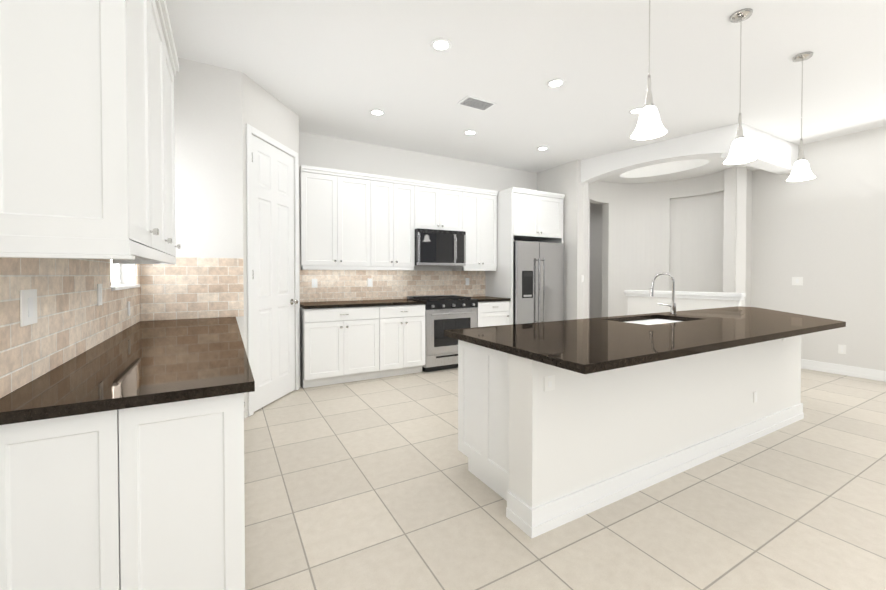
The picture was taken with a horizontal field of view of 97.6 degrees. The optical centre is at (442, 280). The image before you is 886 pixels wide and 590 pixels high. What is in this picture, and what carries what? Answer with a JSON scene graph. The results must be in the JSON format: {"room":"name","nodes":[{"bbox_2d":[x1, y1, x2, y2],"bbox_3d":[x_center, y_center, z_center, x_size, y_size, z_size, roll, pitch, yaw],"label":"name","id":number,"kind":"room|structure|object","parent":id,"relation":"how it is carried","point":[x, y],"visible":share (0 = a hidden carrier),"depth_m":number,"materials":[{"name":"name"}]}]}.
{"room":"kitchen","nodes":[
{"label":"kitchen","id":0,"kind":"room"},
{"bbox_2d":[114,264,135,290],"bbox_3d":[-0.712,-0.254,-0.103,0.150,3.100,7.280,0,1,-30],"label":"wall","id":1,"kind":"structure","parent":0,"point":[128,273],"depth_m":2.98,"materials":[{"name":"paint"}]},
{"bbox_2d":[0,258,139,397],"bbox_3d":[-1.837,0.078,2.055,0.009,0.519,2.395,0,1,-30],"label":"backsplash","id":2,"kind":"structure","parent":1,"relation":"attached to","point":[74,320],"depth_m":1.54,"materials":[{"name":"tile"}]},
{"bbox_2d":[20,289,36,326],"bbox_3d":[-1.411,0.090,1.323,0.009,0.120,0.118,0,1,-30],"label":"electrical outlet","id":3,"kind":"object","parent":2,"relation":"attached to","point":[28,307],"depth_m":1.31,"materials":[{"name":"white plastic"}]},
{"bbox_2d":[97,284,101,305],"bbox_3d":[-1.839,0.074,2.079,0.008,0.115,0.072,0,1,-30],"label":"electrical outlet","id":4,"kind":"object","parent":2,"relation":"attached to","point":[99,286],"depth_m":2.06,"materials":[{"name":"white plastic"}]},
{"bbox_2d":[127,301,129,315],"bbox_3d":[-2.199,0.194,2.717,0.008,0.100,0.060,0,1,-30],"label":"electrical outlet","id":5,"kind":"object","parent":2,"relation":"attached to","point":[128,303],"depth_m":2.69,"materials":[{"name":"white plastic"}]},
{"bbox_2d":[0,0,159,251],"bbox_3d":[-1.248,-0.703,1.334,0.334,1.144,0.521,0,1,-30],"label":"upper cabinet","id":6,"kind":"object","parent":1,"relation":"attached to","point":[87,154],"depth_m":1.14,"materials":[{"name":"white wood"}]},
{"bbox_2d":[72,0,171,255],"bbox_3d":[-1.459,-0.709,1.708,0.334,1.144,0.582,0,1,-30],"label":"upper cabinet","id":7,"kind":"object","parent":1,"relation":"attached to","point":[163,117],"depth_m":1.94,"materials":[{"name":"white wood"}]},
{"bbox_2d":[111,259,139,290],"bbox_3d":[-2.236,-0.519,2.616,0.180,1.150,0.800,0,1,-30],"label":"window","id":8,"kind":"structure","parent":1,"relation":"in","point":[115,278],"depth_m":2.90,"materials":[{"name":"white"}]},
{"bbox_2d":[100,40,179,259],"bbox_3d":[-1.671,-0.714,2.082,0.334,1.144,0.521,0,1,-30],"label":"upper cabinet","id":9,"kind":"object","parent":1,"relation":"attached to","point":[171,59],"depth_m":2.30,"materials":[{"name":"white wood"}]},
{"bbox_2d":[152,57,299,418],"bbox_3d":[-2.256,-0.315,3.995,1.500,3.100,1.375,0,1,-30],"label":"wall","id":10,"kind":"structure","parent":0,"point":[216,109],"depth_m":3.37,"materials":[{"name":"paint"}]},
{"bbox_2d":[140,257,243,320],"bbox_3d":[-2.106,0.060,3.288,0.737,0.519,0.009,0,1,-30],"label":"backsplash","id":11,"kind":"structure","parent":10,"relation":"attached to","point":[192,287],"depth_m":3.28,"materials":[{"name":"tile"}]},
{"bbox_2d":[246,123,299,415],"bbox_3d":[-1.709,-0.095,3.928,0.585,2.662,0.714,0,1,-30],"label":"pantry door","id":12,"kind":"structure","parent":10,"relation":"in","point":[273,328],"depth_m":3.90,"materials":[{"name":"white wood"}]},
{"bbox_2d":[299,132,536,301],"bbox_3d":[-0.036,-0.344,5.990,4.330,3.100,0.150,0,1,-30],"label":"wall","id":13,"kind":"structure","parent":0,"point":[315,150],"depth_m":5.62,"materials":[{"name":"paint"}]},
{"bbox_2d":[299,169,378,268],"bbox_3d":[-1.360,-0.757,4.954,0.919,1.145,0.332,0,1,-30],"label":"upper cabinet","id":14,"kind":"object","parent":13,"relation":"attached to","point":[349,220],"depth_m":4.79,"materials":[{"name":"white wood"}]},
{"bbox_2d":[300,270,484,301],"bbox_3d":[-0.595,0.056,5.585,2.948,0.409,0.009,0,1,-30],"label":"backsplash","id":15,"kind":"structure","parent":13,"relation":"attached to","point":[341,285],"depth_m":5.46,"materials":[{"name":"tile"}]},
{"bbox_2d":[312,279,317,287],"bbox_3d":[-1.649,0.031,4.977,0.072,0.115,0.008,0,1,-30],"label":"electrical outlet","id":16,"kind":"object","parent":15,"relation":"attached to","point":[314,281],"depth_m":4.97,"materials":[{"name":"white plastic"}]},
{"bbox_2d":[367,278,372,286],"bbox_3d":[-1.005,0.025,5.341,0.072,0.115,0.008,0,1,-30],"label":"electrical outlet","id":17,"kind":"object","parent":15,"relation":"attached to","point":[369,282],"depth_m":5.34,"materials":[{"name":"white plastic"}]},
{"bbox_2d":[375,177,414,268],"bbox_3d":[-0.767,-0.762,5.290,0.687,1.145,0.332,0,1,-30],"label":"upper cabinet","id":18,"kind":"object","parent":13,"relation":"attached to","point":[394,200],"depth_m":5.17,"materials":[{"name":"white wood"}]},
{"bbox_2d":[415,181,462,230],"bbox_3d":[-0.129,-1.030,5.647,0.779,0.620,0.332,0,1,-30],"label":"upper cabinet","id":19,"kind":"object","parent":13,"relation":"attached to","point":[437,207],"depth_m":5.49,"materials":[{"name":"white wood"}]},
{"bbox_2d":[415,228,465,265],"bbox_3d":[-0.097,-0.467,5.596,0.771,0.496,0.467,0,1,-30],"label":"microwave","id":20,"kind":"object","parent":19,"relation":"attached to","point":[433,247],"visible":0.98,"depth_m":5.42,"materials":[{"name":"black metal"}]},
{"bbox_2d":[451,189,497,268],"bbox_3d":[0.482,-0.772,5.997,0.626,1.145,0.332,0,1,-30],"label":"upper cabinet","id":21,"kind":"object","parent":13,"relation":"attached to","point":[479,208],"depth_m":5.85,"materials":[{"name":"white wood"}]},
{"bbox_2d":[166,0,885,172],"bbox_3d":[1.637,-1.899,3.570,8.180,0.080,11.400,0,1,-30],"label":"ceiling","id":22,"kind":"structure","parent":0,"point":[340,69],"depth_m":3.36,"materials":[{"name":"paint"}]},
{"bbox_2d":[370,109,384,115],"bbox_3d":[-0.728,-1.864,4.294,0.172,0.009,0.172,0,1,-30],"label":"recessed light","id":23,"kind":"object","parent":22,"relation":"in","point":[376,112],"visible":1,"depth_m":4.29,"materials":[{"name":"white"}]},
{"bbox_2d":[430,38,451,51],"bbox_3d":[-0.014,-1.845,3.034,0.172,0.009,0.172,0,1,-30],"label":"recessed light","id":24,"kind":"object","parent":22,"relation":"in","point":[440,44],"visible":1,"depth_m":3.03,"materials":[{"name":"white"}]},
{"bbox_2d":[464,130,476,134],"bbox_3d":[0.345,-1.873,4.902,0.172,0.009,0.172,0,1,-30],"label":"recessed light","id":25,"kind":"object","parent":22,"relation":"in","point":[470,132],"visible":1,"depth_m":4.89,"materials":[{"name":"white"}]},
{"bbox_2d":[457,95,496,110],"bbox_3d":[0.355,-1.859,4.069,0.360,0.013,0.210,0,1,-30],"label":"ceiling vent","id":26,"kind":"object","parent":22,"relation":"in","point":[475,103],"visible":0.98,"depth_m":4.05,"materials":[{"name":"white metal"}]},
{"bbox_2d":[537,146,548,150],"bbox_3d":[1.418,-1.882,5.509,0.172,0.009,0.172,0,1,-30],"label":"recessed light","id":27,"kind":"object","parent":22,"relation":"in","point":[541,148],"visible":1,"depth_m":5.51,"materials":[{"name":"white"}]},
{"bbox_2d":[546,79,564,87],"bbox_3d":[1.059,-1.854,3.641,0.172,0.009,0.172,0,1,-30],"label":"recessed light","id":28,"kind":"object","parent":22,"relation":"in","point":[554,83],"visible":1,"depth_m":3.64,"materials":[{"name":"white"}]},
{"bbox_2d":[629,107,643,113],"bbox_3d":[2.132,-1.863,4.248,0.172,0.009,0.172,0,1,-30],"label":"recessed light","id":29,"kind":"object","parent":22,"relation":"in","point":[636,110],"visible":0.67,"depth_m":4.24,"materials":[{"name":"white"}]},
{"bbox_2d":[631,0,666,139],"bbox_3d":[1.162,-1.333,2.183,0.180,1.010,0.180,0,1,-30],"label":"pendant light","id":30,"kind":"object","parent":22,"relation":"hanging from","point":[649,125],"visible":1,"depth_m":2.17,"materials":[{"name":"white glass"}]},
{"bbox_2d":[724,8,755,164],"bbox_3d":[2.067,-1.341,2.696,0.180,1.010,0.180,0,1,-30],"label":"pendant light","id":31,"kind":"object","parent":22,"relation":"hanging from","point":[740,152],"visible":1,"depth_m":2.68,"materials":[{"name":"white glass"}]},
{"bbox_2d":[786,51,815,181],"bbox_3d":[2.964,-1.348,3.203,0.180,1.010,0.180,0,1,-30],"label":"pendant light","id":32,"kind":"object","parent":22,"relation":"hanging from","point":[801,170],"visible":1,"depth_m":3.19,"materials":[{"name":"white glass"}]},
{"bbox_2d":[537,159,583,319],"bbox_3d":[1.994,-0.352,6.533,0.260,3.100,0.905,0,1,-30],"label":"wall","id":33,"kind":"structure","parent":0,"point":[565,178],"depth_m":6.18,"materials":[{"name":"paint"}]},
{"bbox_2d":[244,368,885,589],"bbox_3d":[1.637,1.266,3.617,8.180,0.050,11.400,0,1,-30],"label":"floor","id":34,"kind":"structure","parent":0,"point":[372,484],"depth_m":2.13,"materials":[{"name":"tile"}]},
{"bbox_2d":[0,393,244,589],"bbox_3d":[-1.155,0.826,1.514,0.649,0.890,0.703,0,1,-30],"label":"base cabinet","id":35,"kind":"object","parent":34,"relation":"on","point":[121,460],"depth_m":1.21,"materials":[{"name":"painted wood"},{"name":"nickel"}]},
{"bbox_2d":[0,317,254,424],"bbox_3d":[-1.545,0.354,2.228,0.682,0.034,2.412,0,1,-30],"label":"countertop","id":36,"kind":"structure","parent":35,"relation":"on","point":[146,363],"depth_m":1.44,"materials":[{"name":"brown stone"}]},
{"bbox_2d":[300,308,383,387],"bbox_3d":[-1.293,0.765,4.845,0.945,0.915,0.627,0,1,-30],"label":"base cabinet","id":37,"kind":"object","parent":34,"relation":"on","point":[348,341],"depth_m":4.55,"materials":[{"name":"white wood"}]},
{"bbox_2d":[300,300,425,307],"bbox_3d":[-1.038,0.288,4.971,1.520,0.035,0.647,0,1,-30],"label":"countertop","id":38,"kind":"structure","parent":37,"relation":"on","point":[356,303],"depth_m":4.74,"materials":[{"name":"brown stone"}]},
{"bbox_2d":[384,304,424,376],"bbox_3d":[-0.685,0.760,5.189,0.698,0.915,0.627,0,1,-30],"label":"base cabinet","id":39,"kind":"object","parent":34,"relation":"on","point":[404,324],"depth_m":4.94,"materials":[{"name":"white wood"}]},
{"bbox_2d":[407,295,477,371],"bbox_3d":[-0.003,0.717,5.531,0.820,0.990,0.675,0,1,-30],"label":"range","id":40,"kind":"object","parent":34,"relation":"on","point":[445,312],"visible":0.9,"depth_m":5.24,"materials":[{"name":"silver metal"}]},
{"bbox_2d":[476,300,510,326],"bbox_3d":[0.589,0.749,5.911,0.576,0.915,0.627,0,1,-30],"label":"base cabinet","id":41,"kind":"object","parent":34,"relation":"on","point":[493,312],"depth_m":5.63,"materials":[{"name":"white wood"}]},
{"bbox_2d":[471,296,510,303],"bbox_3d":[0.594,0.274,5.895,0.576,0.035,0.647,0,1,-30],"label":"countertop","id":42,"kind":"structure","parent":41,"relation":"on","point":[481,298],"depth_m":5.70,"materials":[{"name":"brown stone"}]},
{"bbox_2d":[485,187,564,324],"bbox_3d":[1.322,-0.094,6.276,1.068,2.590,0.692,0,1,-30],"label":"cabinet","id":43,"kind":"object","parent":34,"relation":"on","point":[523,214],"visible":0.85,"depth_m":5.94,"materials":[{"name":"white wood"}]},
{"bbox_2d":[513,241,563,323],"bbox_3d":[1.357,0.302,6.223,0.961,1.800,0.773,0,1,-30],"label":"fridge","id":44,"kind":"object","parent":34,"relation":"on","point":[538,281],"visible":0.58,"depth_m":5.88,"materials":[{"name":"silver metal"}]},
{"bbox_2d":[458,272,803,537],"bbox_3d":[1.643,0.589,3.058,3.248,1.321,0.837,0,1,-30],"label":"kitchen island","id":45,"kind":"object","parent":34,"relation":"on","point":[543,447],"visible":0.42,"depth_m":2.33,"materials":[{"name":"white paint"}]},
{"bbox_2d":[444,306,845,373],"bbox_3d":[2.046,0.344,3.093,4.030,0.040,1.170,0,1,-30],"label":"island countertop","id":46,"kind":"structure","parent":45,"relation":"on","point":[589,345],"depth_m":2.41,"materials":[{"name":"stone"}]},
{"bbox_2d":[589,203,602,317],"bbox_3d":[3.825,-0.370,7.725,0.200,3.100,3.635,0,1,-30],"label":"doorway","id":47,"kind":"structure","parent":0,"point":[595,294],"depth_m":8.40,"materials":[{"name":"white paint"}]},
{"bbox_2d":[583,167,746,318],"bbox_3d":[3.327,-0.345,6.051,1.915,3.100,1.767,0,1,-30],"label":"wall","id":48,"kind":"structure","parent":0,"point":[674,229],"depth_m":6.53,"materials":[{"name":"paint"}]},
{"bbox_2d":[599,156,759,182],"bbox_3d":[3.540,-1.776,5.837,2.027,0.228,2.026,0,1,-30],"label":"ceiling","id":49,"kind":"structure","parent":0,"point":[679,169],"depth_m":6.06,"materials":[{"name":"paint"}]},
{"bbox_2d":[624,290,745,314],"bbox_3d":[3.157,0.680,5.177,0.210,1.075,1.370,-1,1,-42],"label":"wall","id":50,"kind":"structure","parent":0,"point":[641,302],"depth_m":5.11,"materials":[{"name":"white paint"}]},
{"bbox_2d":[581,123,797,183],"bbox_3d":[3.548,-1.708,5.766,2.088,0.363,2.014,0,1,-30],"label":"soffit","id":51,"kind":"structure","parent":0,"point":[774,154],"depth_m":5.13,"materials":[{"name":"paint"}]},
{"bbox_2d":[723,126,885,370],"bbox_3d":[6.027,-0.303,3.177,0.650,3.100,6.350,0,1,-30],"label":"wall","id":52,"kind":"structure","parent":0,"point":[823,233],"depth_m":5.16,"materials":[{"name":"paint"}]},
{"bbox_2d":[792,277,802,284],"bbox_3d":[4.954,0.004,5.419,0.009,0.118,0.120,0,1,-30],"label":"light switch","id":53,"kind":"object","parent":52,"relation":"attached to","point":[797,280],"visible":1,"depth_m":5.42,"materials":[{"name":"white plastic"}]},
{"bbox_2d":[838,345,845,353],"bbox_3d":[5.181,0.890,5.032,0.008,0.115,0.072,0,1,-30],"label":"electrical outlet","id":54,"kind":"object","parent":52,"relation":"attached to","point":[841,349],"visible":1,"depth_m":5.03,"materials":[{"name":"white plastic"}]},
{"bbox_2d":[801,359,885,381],"bbox_3d":[6.205,1.182,3.213,0.023,0.130,6.198,0,1,-30],"label":"baseboard","id":55,"kind":"structure","parent":52,"relation":"attached to","point":[865,373],"depth_m":4.99,"materials":[{"name":"white wood"}]}
]}

